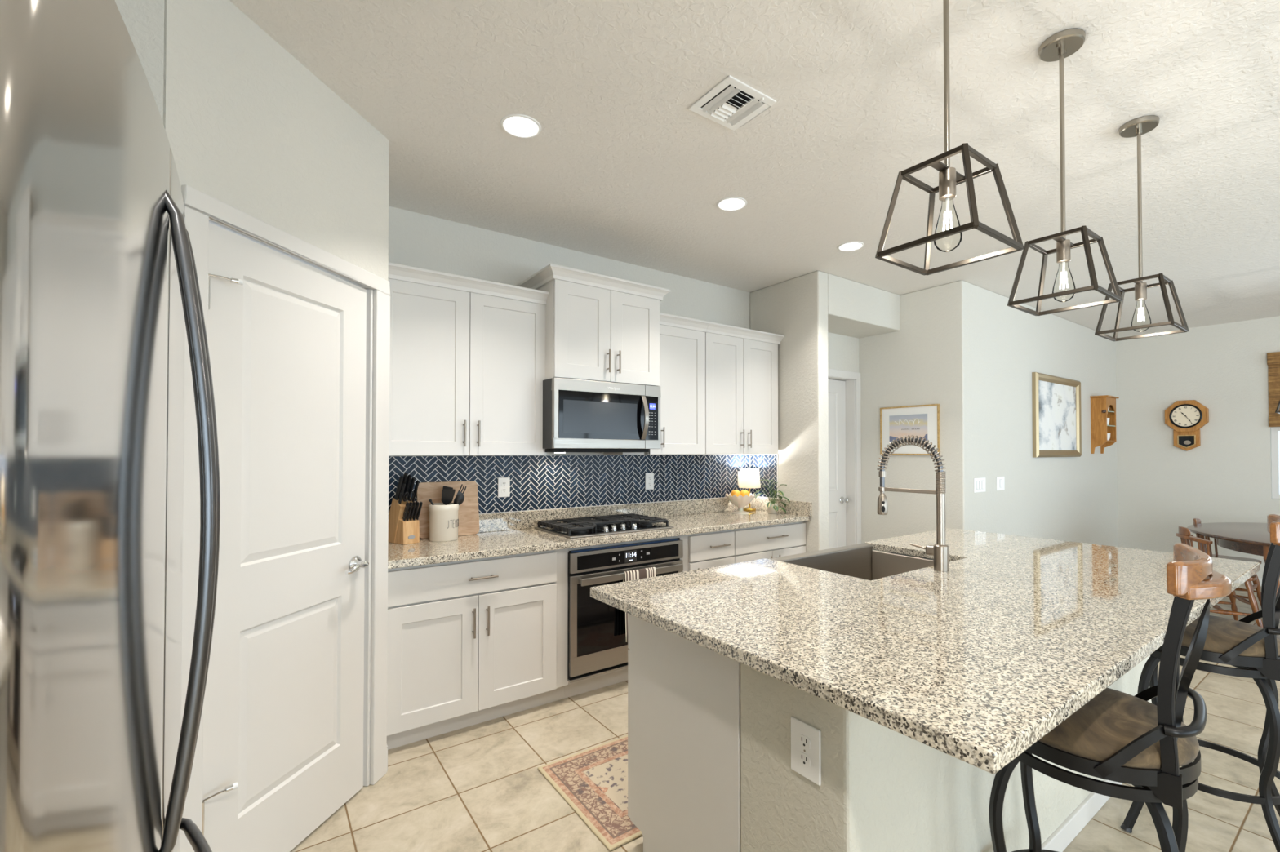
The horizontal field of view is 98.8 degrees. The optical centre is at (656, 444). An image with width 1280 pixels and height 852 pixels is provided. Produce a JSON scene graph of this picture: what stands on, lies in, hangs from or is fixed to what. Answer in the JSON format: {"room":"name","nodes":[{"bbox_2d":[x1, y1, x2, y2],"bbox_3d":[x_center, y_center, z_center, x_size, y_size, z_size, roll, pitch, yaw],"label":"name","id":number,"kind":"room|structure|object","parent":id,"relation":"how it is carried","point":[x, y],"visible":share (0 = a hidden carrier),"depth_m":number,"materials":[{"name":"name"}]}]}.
{"room":"kitchen","nodes":[
{"label":"kitchen","id":0,"kind":"room"},
{"bbox_2d":[114,0,164,122],"bbox_3d":[-1.749,0.027,1.289,0.876,2.814,0.121,1,-1,-36],"label":"wall","id":1,"kind":"structure","parent":0,"point":[144,20],"depth_m":1.50,"materials":[{"name":"white paint"}]},
{"bbox_2d":[163,0,389,280],"bbox_3d":[-1.405,0.040,2.324,0.444,2.814,1.638,0,-1,-11],"label":"wall","id":2,"kind":"structure","parent":0,"point":[249,127],"depth_m":1.84,"materials":[{"name":"white paint"}]},
{"bbox_2d":[178,185,390,851],"bbox_3d":[-1.322,0.357,1.990,0.128,2.172,0.908,0,-1,9],"label":"trim","id":3,"kind":"structure","parent":2,"relation":"attached to","point":[201,209],"depth_m":2.29,"materials":[{"name":"white wood"}]},
{"bbox_2d":[201,222,368,851],"bbox_3d":[-1.270,0.387,1.960,0.104,2.088,0.747,0,-1,9],"label":"door","id":4,"kind":"structure","parent":2,"relation":"in","point":[283,700],"depth_m":1.91,"materials":[{"name":"white paint"},{"name":"chrome"}]},
{"bbox_2d":[386,743,387,772],"bbox_3d":[-1.230,1.395,2.467,0.020,0.110,0.131,1,-1,-36],"label":"baseboard","id":5,"kind":"structure","parent":2,"relation":"attached to","point":[386,744],"depth_m":2.42,"materials":[{"name":"white wood"}]},
{"bbox_2d":[388,206,750,514],"bbox_3d":[-0.460,0.062,3.963,3.300,2.814,0.138,1,-1,-36],"label":"wall","id":6,"kind":"structure","parent":0,"point":[416,240],"depth_m":3.56,"materials":[{"name":"white paint"}]},
{"bbox_2d":[387,262,549,456],"bbox_3d":[-1.128,-0.421,3.157,0.941,0.974,0.395,1,-1,-36],"label":"upper cabinet","id":7,"kind":"object","parent":6,"relation":"attached to","point":[467,362],"visible":0.84,"depth_m":3.02,"materials":[{"name":"white wood"}]},
{"bbox_2d":[388,454,777,518],"bbox_3d":[-0.313,0.260,3.783,3.013,0.370,0.322,1,-1,-36],"label":"tile backsplash","id":8,"kind":"structure","parent":6,"relation":"attached to","point":[551,482],"depth_m":3.84,"materials":[{"name":"blue tile"}]},
{"bbox_2d":[497,477,510,497],"bbox_3d":[-0.973,0.275,3.488,0.078,0.125,0.008,1,-1,-36],"label":"power outlet","id":9,"kind":"object","parent":8,"relation":"attached to","point":[504,483],"visible":1,"depth_m":3.48,"materials":[{"name":"white plastic"}]},
{"bbox_2d":[501,488,506,493],"bbox_3d":[-0.971,0.296,3.485,0.033,0.029,0.002,1,-1,-36],"label":"receptacle","id":10,"kind":"object","parent":9,"relation":"attached to","point":[503,490],"depth_m":3.48,"materials":[{"name":"white plastic"}]},
{"bbox_2d":[501,481,506,486],"bbox_3d":[-0.971,0.254,3.486,0.033,0.029,0.002,1,-1,-36],"label":"receptacle","id":11,"kind":"object","parent":9,"relation":"attached to","point":[503,483],"depth_m":3.49,"materials":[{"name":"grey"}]},
{"bbox_2d":[644,472,653,489],"bbox_3d":[-0.054,0.282,4.152,0.078,0.125,0.008,1,-1,-36],"label":"power outlet","id":12,"kind":"object","parent":8,"relation":"attached to","point":[649,477],"visible":1,"depth_m":4.15,"materials":[{"name":"white plastic"}]},
{"bbox_2d":[737,471,739,485],"bbox_3d":[0.743,0.295,4.728,0.125,0.125,0.009,1,-1,-36],"label":"light switch","id":13,"kind":"object","parent":8,"relation":"attached to","point":[738,472],"visible":0.13,"depth_m":4.69,"materials":[{"name":"white plastic"}]},
{"bbox_2d":[516,263,671,386],"bbox_3d":[-0.411,-0.706,3.603,0.867,0.646,0.519,1,-1,-36],"label":"upper cabinet","id":14,"kind":"object","parent":6,"relation":"attached to","point":[598,327],"visible":0.92,"depth_m":3.39,"materials":[{"name":"white wood"}]},
{"bbox_2d":[542,377,661,455],"bbox_3d":[-0.416,-0.154,3.562,0.767,0.451,0.552,1,-1,-36],"label":"microwave","id":15,"kind":"object","parent":14,"relation":"attached to","point":[580,415],"visible":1,"depth_m":3.34,"materials":[{"name":"silver metal"}]},
{"bbox_2d":[644,312,710,454],"bbox_3d":[0.070,-0.409,4.023,0.504,0.972,0.395,1,-1,-36],"label":"upper cabinet","id":16,"kind":"object","parent":6,"relation":"attached to","point":[682,340],"visible":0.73,"depth_m":3.93,"materials":[{"name":"white wood"}]},
{"bbox_2d":[705,322,784,454],"bbox_3d":[0.614,-0.404,4.417,0.838,0.972,0.395,1,-1,-36],"label":"upper cabinet","id":17,"kind":"object","parent":6,"relation":"attached to","point":[741,364],"visible":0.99,"depth_m":4.26,"materials":[{"name":"white wood"}]},
{"bbox_2d":[228,0,1279,337],"bbox_3d":[3.225,-1.420,2.044,10.000,0.100,9.100,1,-1,-36],"label":"ceiling","id":18,"kind":"structure","parent":0,"point":[619,166],"depth_m":2.39,"materials":[{"name":"white paint"}]},
{"bbox_2d":[500,114,541,137],"bbox_3d":[-0.584,-1.363,2.356,0.172,0.006,0.172,1,-1,-36],"label":"recessed light","id":19,"kind":"object","parent":18,"relation":"in","point":[520,126],"visible":1,"depth_m":2.35,"materials":[{"name":"white plastic"}]},
{"bbox_2d":[716,196,746,211],"bbox_3d":[0.423,-1.353,3.095,0.172,0.006,0.172,1,-1,-36],"label":"recessed light","id":20,"kind":"object","parent":18,"relation":"in","point":[732,203],"visible":1,"depth_m":3.08,"materials":[{"name":"beige plastic"}]},
{"bbox_2d":[688,75,776,130],"bbox_3d":[0.303,-1.361,2.207,0.260,0.019,0.242,1,-1,-36],"label":"ceiling vent","id":21,"kind":"object","parent":18,"relation":"in","point":[731,104],"visible":1,"depth_m":2.20,"materials":[{"name":"white plastic"}]},
{"bbox_2d":[837,241,864,251],"bbox_3d":[1.321,-1.345,3.734,0.172,0.006,0.172,1,-1,-36],"label":"recessed light","id":22,"kind":"object","parent":18,"relation":"in","point":[851,246],"visible":1,"depth_m":3.72,"materials":[{"name":"beige plastic"}]},
{"bbox_2d":[875,0,1024,275],"bbox_3d":[0.740,-0.930,1.399,0.255,0.897,0.255,1,-1,-36],"label":"pendant light","id":23,"kind":"object","parent":18,"relation":"hanging from","point":[948,178],"visible":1,"depth_m":1.39,"materials":[{"name":"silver metal"}]},
{"bbox_2d":[938,167,955,201],"bbox_3d":[0.740,-0.660,1.395,0.039,0.070,0.039,1,-1,-36],"label":"socket","id":24,"kind":"object","parent":23,"relation":"attached to","point":[947,175],"depth_m":1.38,"materials":[{"name":"silver metal"}]},
{"bbox_2d":[1007,28,1122,315],"bbox_3d":[1.383,-0.924,1.868,0.255,0.897,0.255,1,-1,-36],"label":"pendant light","id":25,"kind":"object","parent":18,"relation":"hanging from","point":[1061,45],"visible":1,"depth_m":1.86,"materials":[{"name":"silver"}]},
{"bbox_2d":[1056,239,1071,263],"bbox_3d":[1.383,-0.654,1.864,0.039,0.070,0.039,1,-1,-36],"label":"socket","id":26,"kind":"object","parent":25,"relation":"attached to","point":[1063,246],"depth_m":1.85,"materials":[{"name":"silver metal"}]},
{"bbox_2d":[1094,115,1189,341],"bbox_3d":[2.059,-0.918,2.336,0.255,0.897,0.255,1,-1,-36],"label":"pendant light","id":27,"kind":"object","parent":18,"relation":"hanging from","point":[1138,126],"visible":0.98,"depth_m":2.33,"materials":[{"name":"black metal"}]},
{"bbox_2d":[1134,282,1146,301],"bbox_3d":[2.059,-0.647,2.332,0.039,0.070,0.039,1,-1,-36],"label":"socket","id":28,"kind":"object","parent":27,"relation":"attached to","point":[1140,288],"depth_m":2.32,"materials":[{"name":"silver metal"}]},
{"bbox_2d":[1275,400,1279,413],"bbox_3d":[5.229,-0.795,4.385,0.355,1.087,0.355,1,-1,-36],"label":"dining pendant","id":29,"kind":"object","parent":18,"relation":"hanging from","point":[1278,405],"visible":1,"depth_m":4.41,"materials":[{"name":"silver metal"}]},
{"bbox_2d":[289,583,1279,851],"bbox_3d":[3.225,1.493,2.005,10.000,0.100,9.100,1,-1,-36],"label":"floor","id":30,"kind":"structure","parent":0,"point":[481,787],"depth_m":2.28,"materials":[{"name":"tile"}]},
{"bbox_2d":[0,0,219,851],"bbox_3d":[-0.857,0.530,0.422,0.834,1.785,0.904,1,-1,-36],"label":"refrigerator","id":31,"kind":"object","parent":30,"relation":"on","point":[100,291],"visible":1,"depth_m":0.40,"materials":[{"name":"grey metal"}]},
{"bbox_2d":[386,548,568,750],"bbox_3d":[-1.043,1.019,3.037,0.962,0.876,0.634,1,-1,-36],"label":"base cabinet","id":32,"kind":"object","parent":30,"relation":"on","point":[470,642],"visible":0.83,"depth_m":2.78,"materials":[{"name":"white wood"}]},
{"bbox_2d":[387,497,812,568],"bbox_3d":[-0.211,0.514,3.639,3.013,0.150,0.666,1,-1,-36],"label":"countertop","id":33,"kind":"structure","parent":32,"relation":"on","point":[512,533],"depth_m":3.51,"materials":[{"name":"stone"}]},
{"bbox_2d":[388,497,419,545],"bbox_3d":[-1.400,0.420,3.030,0.170,0.245,0.101,-1,-1,36],"label":"knife block","id":34,"kind":"object","parent":33,"relation":"on","point":[401,532],"visible":0.9,"depth_m":2.98,"materials":[{"name":"brown wood"}]},
{"bbox_2d":[394,475,403,500],"bbox_3d":[-1.408,0.251,2.990,0.087,0.157,0.018,-1,-1,36],"label":"kitchen knife","id":35,"kind":"object","parent":34,"relation":"in","point":[401,478],"visible":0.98,"depth_m":2.98,"materials":[{"name":"black plastic"}]},
{"bbox_2d":[398,482,405,503],"bbox_3d":[-1.381,0.278,2.966,0.076,0.141,0.013,-1,-1,36],"label":"kitchen knife","id":36,"kind":"object","parent":34,"relation":"in","point":[403,486],"visible":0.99,"depth_m":2.96,"materials":[{"name":"black plastic"}]},
{"bbox_2d":[398,472,407,499],"bbox_3d":[-1.396,0.243,3.009,0.094,0.171,0.018,-1,-1,36],"label":"kitchen knife","id":37,"kind":"object","parent":34,"relation":"in","point":[405,475],"visible":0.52,"depth_m":2.99,"materials":[{"name":"black plastic"}]},
{"bbox_2d":[403,502,409,521],"bbox_3d":[-1.350,0.377,2.949,0.068,0.126,0.011,-1,-1,36],"label":"steak knife","id":38,"kind":"object","parent":34,"relation":"in","point":[408,504],"visible":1,"depth_m":2.94,"materials":[{"name":"black plastic"}]},
{"bbox_2d":[403,475,411,499],"bbox_3d":[-1.382,0.248,3.028,0.089,0.161,0.018,-1,-1,36],"label":"kitchen knife","id":39,"kind":"object","parent":34,"relation":"in","point":[409,477],"visible":0.69,"depth_m":3.01,"materials":[{"name":"black plastic"}]},
{"bbox_2d":[402,491,414,503],"bbox_3d":[-1.355,0.302,2.992,0.054,0.089,0.051,0,-1,-12],"label":"scissors","id":40,"kind":"object","parent":34,"relation":"in","point":[408,495],"visible":0.98,"depth_m":2.99,"materials":[{"name":"black plastic"}]},
{"bbox_2d":[406,502,413,521],"bbox_3d":[-1.339,0.377,2.963,0.068,0.126,0.011,-1,-1,36],"label":"steak knife","id":41,"kind":"object","parent":34,"relation":"in","point":[411,504],"visible":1,"depth_m":2.96,"materials":[{"name":"black plastic"}]},
{"bbox_2d":[408,477,415,497],"bbox_3d":[-1.369,0.257,3.048,0.082,0.147,0.017,-1,-1,36],"label":"kitchen knife","id":42,"kind":"object","parent":34,"relation":"in","point":[412,481],"visible":0.67,"depth_m":3.03,"materials":[{"name":"black plastic"}]},
{"bbox_2d":[409,502,416,520],"bbox_3d":[-1.328,0.378,2.978,0.068,0.126,0.011,-1,-1,36],"label":"steak knife","id":43,"kind":"object","parent":34,"relation":"in","point":[415,503],"visible":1,"depth_m":2.97,"materials":[{"name":"black plastic"}]},
{"bbox_2d":[411,480,419,502],"bbox_3d":[-1.339,0.273,3.035,0.078,0.146,0.013,-1,-1,36],"label":"kitchen knife","id":44,"kind":"object","parent":34,"relation":"in","point":[416,486],"visible":0.89,"depth_m":3.02,"materials":[{"name":"black plastic"}]},
{"bbox_2d":[413,502,419,520],"bbox_3d":[-1.317,0.378,2.993,0.068,0.126,0.011,-1,-1,36],"label":"steak knife","id":45,"kind":"object","parent":34,"relation":"in","point":[418,503],"visible":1,"depth_m":2.98,"materials":[{"name":"black plastic"}]},
{"bbox_2d":[415,502,422,519],"bbox_3d":[-1.306,0.378,3.008,0.068,0.126,0.011,-1,-1,36],"label":"steak knife","id":46,"kind":"object","parent":34,"relation":"in","point":[420,503],"visible":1,"depth_m":3.00,"materials":[{"name":"black plastic"}]},
{"bbox_2d":[428,502,458,542],"bbox_3d":[-1.212,0.442,3.121,0.164,0.204,0.164,1,-1,-36],"label":"utensil crock","id":47,"kind":"object","parent":33,"relation":"on","point":[443,519],"visible":0.96,"depth_m":3.06,"materials":[{"name":"beige ceramic"}]},
{"bbox_2d":[442,485,453,489],"bbox_3d":[-1.225,0.383,3.154,0.048,0.279,0.163,0,-1,0],"label":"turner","id":48,"kind":"object","parent":47,"relation":"in","point":[444,486],"visible":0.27,"depth_m":3.21,"materials":[{"name":"black plastic"}]},
{"bbox_2d":[441,488,455,505],"bbox_3d":[-1.200,0.387,3.124,0.070,0.270,0.109,1,-1,-36],"label":"spatula","id":49,"kind":"object","parent":47,"relation":"in","point":[447,495],"visible":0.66,"depth_m":3.09,"materials":[{"name":"black plastic"}]},
{"bbox_2d":[453,493,464,505],"bbox_3d":[-1.181,0.404,3.123,0.161,0.237,0.028,0,-1,-11],"label":"serving spoon","id":50,"kind":"object","parent":47,"relation":"in","point":[460,499],"visible":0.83,"depth_m":3.13,"materials":[{"name":"black plastic"}]},
{"bbox_2d":[453,484,466,504],"bbox_3d":[-1.181,0.379,3.154,0.024,0.289,0.189,-1,-1,41],"label":"fork","id":51,"kind":"object","parent":47,"relation":"in","point":[459,491],"visible":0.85,"depth_m":3.19,"materials":[{"name":"black plastic"}]},
{"bbox_2d":[416,480,479,538],"bbox_3d":[-1.237,0.386,3.257,0.350,0.323,0.069,1,-1,-36],"label":"cutting board","id":52,"kind":"object","parent":33,"relation":"on","point":[468,514],"visible":0.7,"depth_m":3.28,"materials":[{"name":"brown wood"}]},
{"bbox_2d":[534,513,675,538],"bbox_3d":[-0.339,0.523,3.580,0.760,0.053,0.514,1,-1,-36],"label":"cooktop","id":53,"kind":"object","parent":33,"relation":"in","point":[588,526],"visible":1,"depth_m":3.50,"materials":[{"name":"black metal"}]},
{"bbox_2d":[725,493,755,514],"bbox_3d":[0.685,0.484,4.482,0.244,0.156,0.244,1,-1,-36],"label":"pedestal bowl","id":54,"kind":"object","parent":33,"relation":"on","point":[740,502],"visible":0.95,"depth_m":4.42,"materials":[{"name":"white ceramic"}]},
{"bbox_2d":[730,489,740,497],"bbox_3d":[0.640,0.407,4.446,0.082,0.082,0.082,1,-1,-36],"label":"orange","id":55,"kind":"object","parent":54,"relation":"in","point":[736,492],"visible":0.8,"depth_m":4.42,"materials":[{"name":"orange food"}]},
{"bbox_2d":[740,489,749,497],"bbox_3d":[0.717,0.410,4.469,0.080,0.080,0.080,1,-1,-36],"label":"orange","id":56,"kind":"object","parent":54,"relation":"in","point":[744,492],"visible":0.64,"depth_m":4.44,"materials":[{"name":"orange food"}]},
{"bbox_2d":[738,468,760,511],"bbox_3d":[0.782,0.388,4.621,0.184,0.352,0.184,1,-1,-36],"label":"table lamp","id":57,"kind":"object","parent":33,"relation":"on","point":[749,478],"visible":0.97,"depth_m":4.55,"materials":[{"name":"white fabric"}]},
{"bbox_2d":[753,480,790,514],"bbox_3d":[0.897,0.425,4.416,0.245,0.271,0.278,1,-1,-36],"label":"potted plant","id":58,"kind":"object","parent":33,"relation":"on","point":[772,508],"visible":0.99,"depth_m":4.41,"materials":[{"name":"green plant"}]},
{"bbox_2d":[537,735,642,851],"bbox_3d":[0.343,1.448,2.691,1.708,0.008,0.624,1,-1,-36],"label":"kitchen rug","id":59,"kind":"object","parent":30,"relation":"on","point":[593,781],"visible":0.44,"depth_m":2.30,"materials":[{"name":"beige fabric"}]},
{"bbox_2d":[564,534,688,698],"bbox_3d":[-0.317,1.026,3.598,0.870,0.876,0.577,1,-1,-36],"label":"base cabinet","id":60,"kind":"object","parent":30,"relation":"on","point":[584,686],"visible":0.15,"depth_m":3.29,"materials":[{"name":"white wood"}]},
{"bbox_2d":[567,537,683,682],"bbox_3d":[-0.312,0.979,3.526,0.808,0.734,0.639,1,-1,-36],"label":"oven","id":61,"kind":"object","parent":60,"relation":"in","point":[597,644],"visible":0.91,"depth_m":3.19,"materials":[{"name":"grey metal"}]},
{"bbox_2d":[622,567,655,642],"bbox_3d":[-0.100,0.957,3.288,0.220,0.407,0.035,1,-1,-36],"label":"dish towel","id":62,"kind":"object","parent":61,"relation":"hanging from","point":[639,574],"visible":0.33,"depth_m":3.27,"materials":[{"name":"beige fabric"}]},
{"bbox_2d":[688,529,734,571],"bbox_3d":[0.219,1.031,3.950,0.408,0.876,0.634,1,-1,-36],"label":"base cabinet","id":63,"kind":"object","parent":30,"relation":"on","point":[715,548],"visible":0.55,"depth_m":3.72,"materials":[{"name":"white wood"}]},
{"bbox_2d":[733,521,805,563],"bbox_3d":[0.696,1.036,4.295,0.767,0.876,0.634,1,-1,-36],"label":"base cabinet","id":64,"kind":"object","parent":30,"relation":"on","point":[772,541],"visible":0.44,"depth_m":4.05,"materials":[{"name":"white wood"}]},
{"bbox_2d":[627,552,949,851],"bbox_3d":[1.064,1.011,2.474,2.480,0.876,0.568,1,-1,-36],"label":"base cabinet","id":65,"kind":"object","parent":30,"relation":"on","point":[684,792],"visible":0.2,"depth_m":1.72,"materials":[{"name":"white wood"}]},
{"bbox_2d":[590,528,1260,773],"bbox_3d":[1.240,0.551,2.254,2.675,0.036,1.381,1,-1,-36],"label":"countertop","id":66,"kind":"structure","parent":65,"relation":"on","point":[975,662],"depth_m":1.57,"materials":[{"name":"stone"}]},
{"bbox_2d":[769,543,933,580],"bbox_3d":[0.987,0.668,2.597,0.790,0.245,0.559,1,-1,-36],"label":"sink","id":67,"kind":"object","parent":66,"relation":"in","point":[860,561],"visible":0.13,"depth_m":2.86,"materials":[{"name":"silver metal"}]},
{"bbox_2d":[871,551,933,580],"bbox_3d":[1.008,0.682,2.568,0.790,0.214,0.489,1,-1,-36],"label":"basin","id":68,"kind":"object","parent":67,"relation":"in","point":[883,564],"depth_m":2.89,"materials":[{"name":"silver metal"}]},
{"bbox_2d":[876,435,948,571],"bbox_3d":[1.125,0.247,2.426,0.057,0.575,0.320,1,-1,-36],"label":"faucet","id":69,"kind":"object","parent":66,"relation":"on","point":[940,550],"visible":1,"depth_m":2.33,"materials":[{"name":"silver metal"}]},
{"bbox_2d":[988,542,1231,851],"bbox_3d":[1.107,0.847,1.385,0.459,1.190,0.487,1,-1,-45],"label":"bar stool","id":70,"kind":"object","parent":30,"relation":"on","point":[1117,735],"visible":0.89,"depth_m":1.23,"materials":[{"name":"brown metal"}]},
{"bbox_2d":[1038,687,1199,769],"bbox_3d":[1.097,0.687,1.398,0.408,0.067,0.408,1,-1,-45],"label":"seat cushion","id":71,"kind":"object","parent":70,"relation":"on","point":[1105,733],"depth_m":1.26,"materials":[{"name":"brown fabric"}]},
{"bbox_2d":[1120,514,1279,851],"bbox_3d":[2.066,0.856,2.038,0.459,1.190,0.487,1,-1,-43],"label":"bar stool","id":72,"kind":"object","parent":30,"relation":"on","point":[1255,650],"visible":0.73,"depth_m":1.86,"materials":[{"name":"black metal"}]},
{"bbox_2d":[1181,615,1279,657],"bbox_3d":[2.056,0.695,2.051,0.408,0.067,0.408,1,-1,-43],"label":"seat cushion","id":73,"kind":"object","parent":72,"relation":"on","point":[1225,637],"depth_m":1.90,"materials":[{"name":"brown fabric"}]},
{"bbox_2d":[1175,526,1262,627],"bbox_3d":[4.498,1.079,4.426,0.435,0.797,0.444,0,-1,26],"label":"dining chair","id":74,"kind":"object","parent":30,"relation":"on","point":[1184,533],"visible":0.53,"depth_m":4.31,"materials":[{"name":"brown wood"}]},
{"bbox_2d":[1193,518,1261,613],"bbox_3d":[5.106,1.086,4.922,0.444,0.797,0.435,1,-1,-36],"label":"dining chair","id":75,"kind":"object","parent":30,"relation":"on","point":[1255,585],"visible":0.2,"depth_m":4.94,"materials":[{"name":"brown wood"}]},
{"bbox_2d":[1186,522,1279,595],"bbox_3d":[5.350,1.097,4.226,1.910,0.752,1.814,1,-1,-36],"label":"dining table","id":76,"kind":"object","parent":30,"relation":"on","point":[1251,538],"visible":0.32,"depth_m":4.44,"materials":[{"name":"brown wood"}]},
{"bbox_2d":[750,271,828,552],"bbox_3d":[1.079,0.070,4.539,0.124,2.814,0.733,1,-1,-36],"label":"wall","id":77,"kind":"structure","parent":0,"point":[796,309],"depth_m":4.33,"materials":[{"name":"white paint"}]},
{"bbox_2d":[827,332,858,373],"bbox_3d":[1.298,0.080,5.318,1.143,2.814,0.903,1,-1,-36],"label":"wall","id":78,"kind":"structure","parent":0,"point":[842,350],"depth_m":5.08,"materials":[{"name":"white paint"}]},
{"bbox_2d":[827,379,849,548],"bbox_3d":[1.481,0.432,4.984,0.837,2.077,0.112,1,-1,-36],"label":"door","id":79,"kind":"structure","parent":78,"relation":"in","point":[837,500],"depth_m":5.18,"materials":[{"name":"white wood"}]},
{"bbox_2d":[827,368,861,546],"bbox_3d":[1.491,0.402,4.967,1.000,2.162,0.151,1,-1,-36],"label":"trim","id":80,"kind":"structure","parent":78,"relation":"attached to","point":[853,416],"depth_m":5.19,"materials":[{"name":"white wood"}]},
{"bbox_2d":[827,273,899,338],"bbox_3d":[1.597,-1.173,4.818,1.023,0.321,0.551,1,-1,-36],"label":"wall header","id":81,"kind":"structure","parent":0,"point":[855,309],"depth_m":4.61,"materials":[{"name":"white paint"}]},
{"bbox_2d":[740,654,1151,851],"bbox_3d":[1.334,1.006,2.101,2.480,0.876,0.349,1,-1,-36],"label":"wall","id":82,"kind":"structure","parent":0,"point":[882,788],"depth_m":1.41,"materials":[{"name":"beige paint"}]},
{"bbox_2d":[791,716,821,786],"bbox_3d":[0.359,0.742,1.328,0.008,0.130,0.088,1,-1,-36],"label":"power outlet","id":83,"kind":"object","parent":82,"relation":"attached to","point":[806,742],"visible":1,"depth_m":1.32,"materials":[{"name":"white plastic"}]},
{"bbox_2d":[798,733,809,750],"bbox_3d":[0.357,0.721,1.327,0.002,0.029,0.033,1,-1,-36],"label":"receptacle","id":84,"kind":"object","parent":83,"relation":"attached to","point":[803,739],"depth_m":1.33,"materials":[{"name":"grey plastic"}]},
{"bbox_2d":[799,751,810,768],"bbox_3d":[0.357,0.764,1.326,0.002,0.029,0.033,1,-1,-36],"label":"receptacle","id":85,"kind":"object","parent":83,"relation":"attached to","point":[804,757],"depth_m":1.33,"materials":[{"name":"grey plastic"}]},
{"bbox_2d":[1041,779,1123,851],"bbox_3d":[1.353,1.403,2.098,2.473,0.082,0.356,1,-1,-36],"label":"baseboard","id":86,"kind":"structure","parent":82,"relation":"attached to","point":[1061,837],"depth_m":2.02,"materials":[{"name":"white"}]},
{"bbox_2d":[858,280,1118,552],"bbox_3d":[3.594,0.094,6.360,4.040,2.814,1.806,1,-1,-36],"label":"wall","id":87,"kind":"structure","parent":0,"point":[959,347],"depth_m":4.94,"materials":[{"name":"white paint"}]},
{"bbox_2d":[880,404,940,455],"bbox_3d":[2.210,-0.118,4.811,0.022,0.432,0.540,1,-1,-36],"label":"framed print","id":88,"kind":"object","parent":87,"relation":"attached to","point":[920,420],"visible":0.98,"depth_m":4.79,"materials":[{"name":"white paper"}]},
{"bbox_2d":[973,477,985,493],"bbox_3d":[2.695,0.343,4.585,0.193,0.119,0.009,1,-1,-36],"label":"light switch","id":89,"kind":"object","parent":87,"relation":"attached to","point":[979,483],"visible":1,"depth_m":4.58,"materials":[{"name":"white plastic"}]},
{"bbox_2d":[995,476,1004,490],"bbox_3d":[3.025,0.347,4.824,0.155,0.120,0.009,1,-1,-36],"label":"light switch","id":90,"kind":"object","parent":87,"relation":"attached to","point":[1000,482],"visible":1,"depth_m":4.81,"materials":[{"name":"white plastic"}]},
{"bbox_2d":[1031,372,1081,457],"bbox_3d":[4.085,-0.275,5.575,1.170,0.816,0.048,1,-1,-36],"label":"framed painting","id":91,"kind":"object","parent":87,"relation":"attached to","point":[1055,400],"visible":1,"depth_m":5.55,"materials":[{"name":"gold metal"}]},
{"bbox_2d":[1089,395,1119,453],"bbox_3d":[5.090,-0.214,6.229,0.394,0.648,0.164,1,-1,-36],"label":"wall shelf","id":92,"kind":"object","parent":87,"relation":"attached to","point":[1100,405],"visible":1,"depth_m":6.17,"materials":[{"name":"brown wood"}]},
{"bbox_2d":[1106,433,1110,440],"bbox_3d":[5.109,-0.081,6.236,0.097,0.080,0.088,0,-1,3],"label":"teacup","id":93,"kind":"object","parent":92,"relation":"on","point":[1108,434],"visible":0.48,"depth_m":6.20,"materials":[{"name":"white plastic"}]},
{"bbox_2d":[1115,316,1279,580],"bbox_3d":[7.685,0.063,4.042,0.128,2.814,6.744,1,-1,-36],"label":"wall","id":94,"kind":"structure","parent":0,"point":[1162,486],"depth_m":6.16,"materials":[{"name":"white paint"}]},
{"bbox_2d":[1164,400,1208,451],"bbox_3d":[5.994,-0.208,6.206,0.079,0.572,0.356,1,-1,-36],"label":"wall clock","id":95,"kind":"object","parent":94,"relation":"attached to","point":[1186,418],"visible":1,"depth_m":6.19,"materials":[{"name":"brown wood"}]},
{"bbox_2d":[1243,577,1262,586],"bbox_3d":[5.965,1.414,2.965,3.900,0.085,6.444,1,-1,-36],"label":"baseboard","id":96,"kind":"structure","parent":94,"relation":"attached to","point":[1260,579],"depth_m":5.76,"materials":[{"name":"white"}]},
{"bbox_2d":[1266,351,1279,426],"bbox_3d":[7.016,-0.575,4.831,0.039,0.772,2.192,1,-1,-36],"label":"roman shade","id":97,"kind":"object","parent":94,"relation":"attached to","point":[1273,358],"visible":1,"depth_m":5.68,"materials":[{"name":"brown wood"}]},
{"bbox_2d":[1271,426,1279,498],"bbox_3d":[7.097,-0.168,4.908,0.050,1.460,2.131,1,-1,-36],"label":"window","id":98,"kind":"structure","parent":94,"relation":"in","point":[1274,430],"depth_m":5.73,"materials":[{"name":"white"}]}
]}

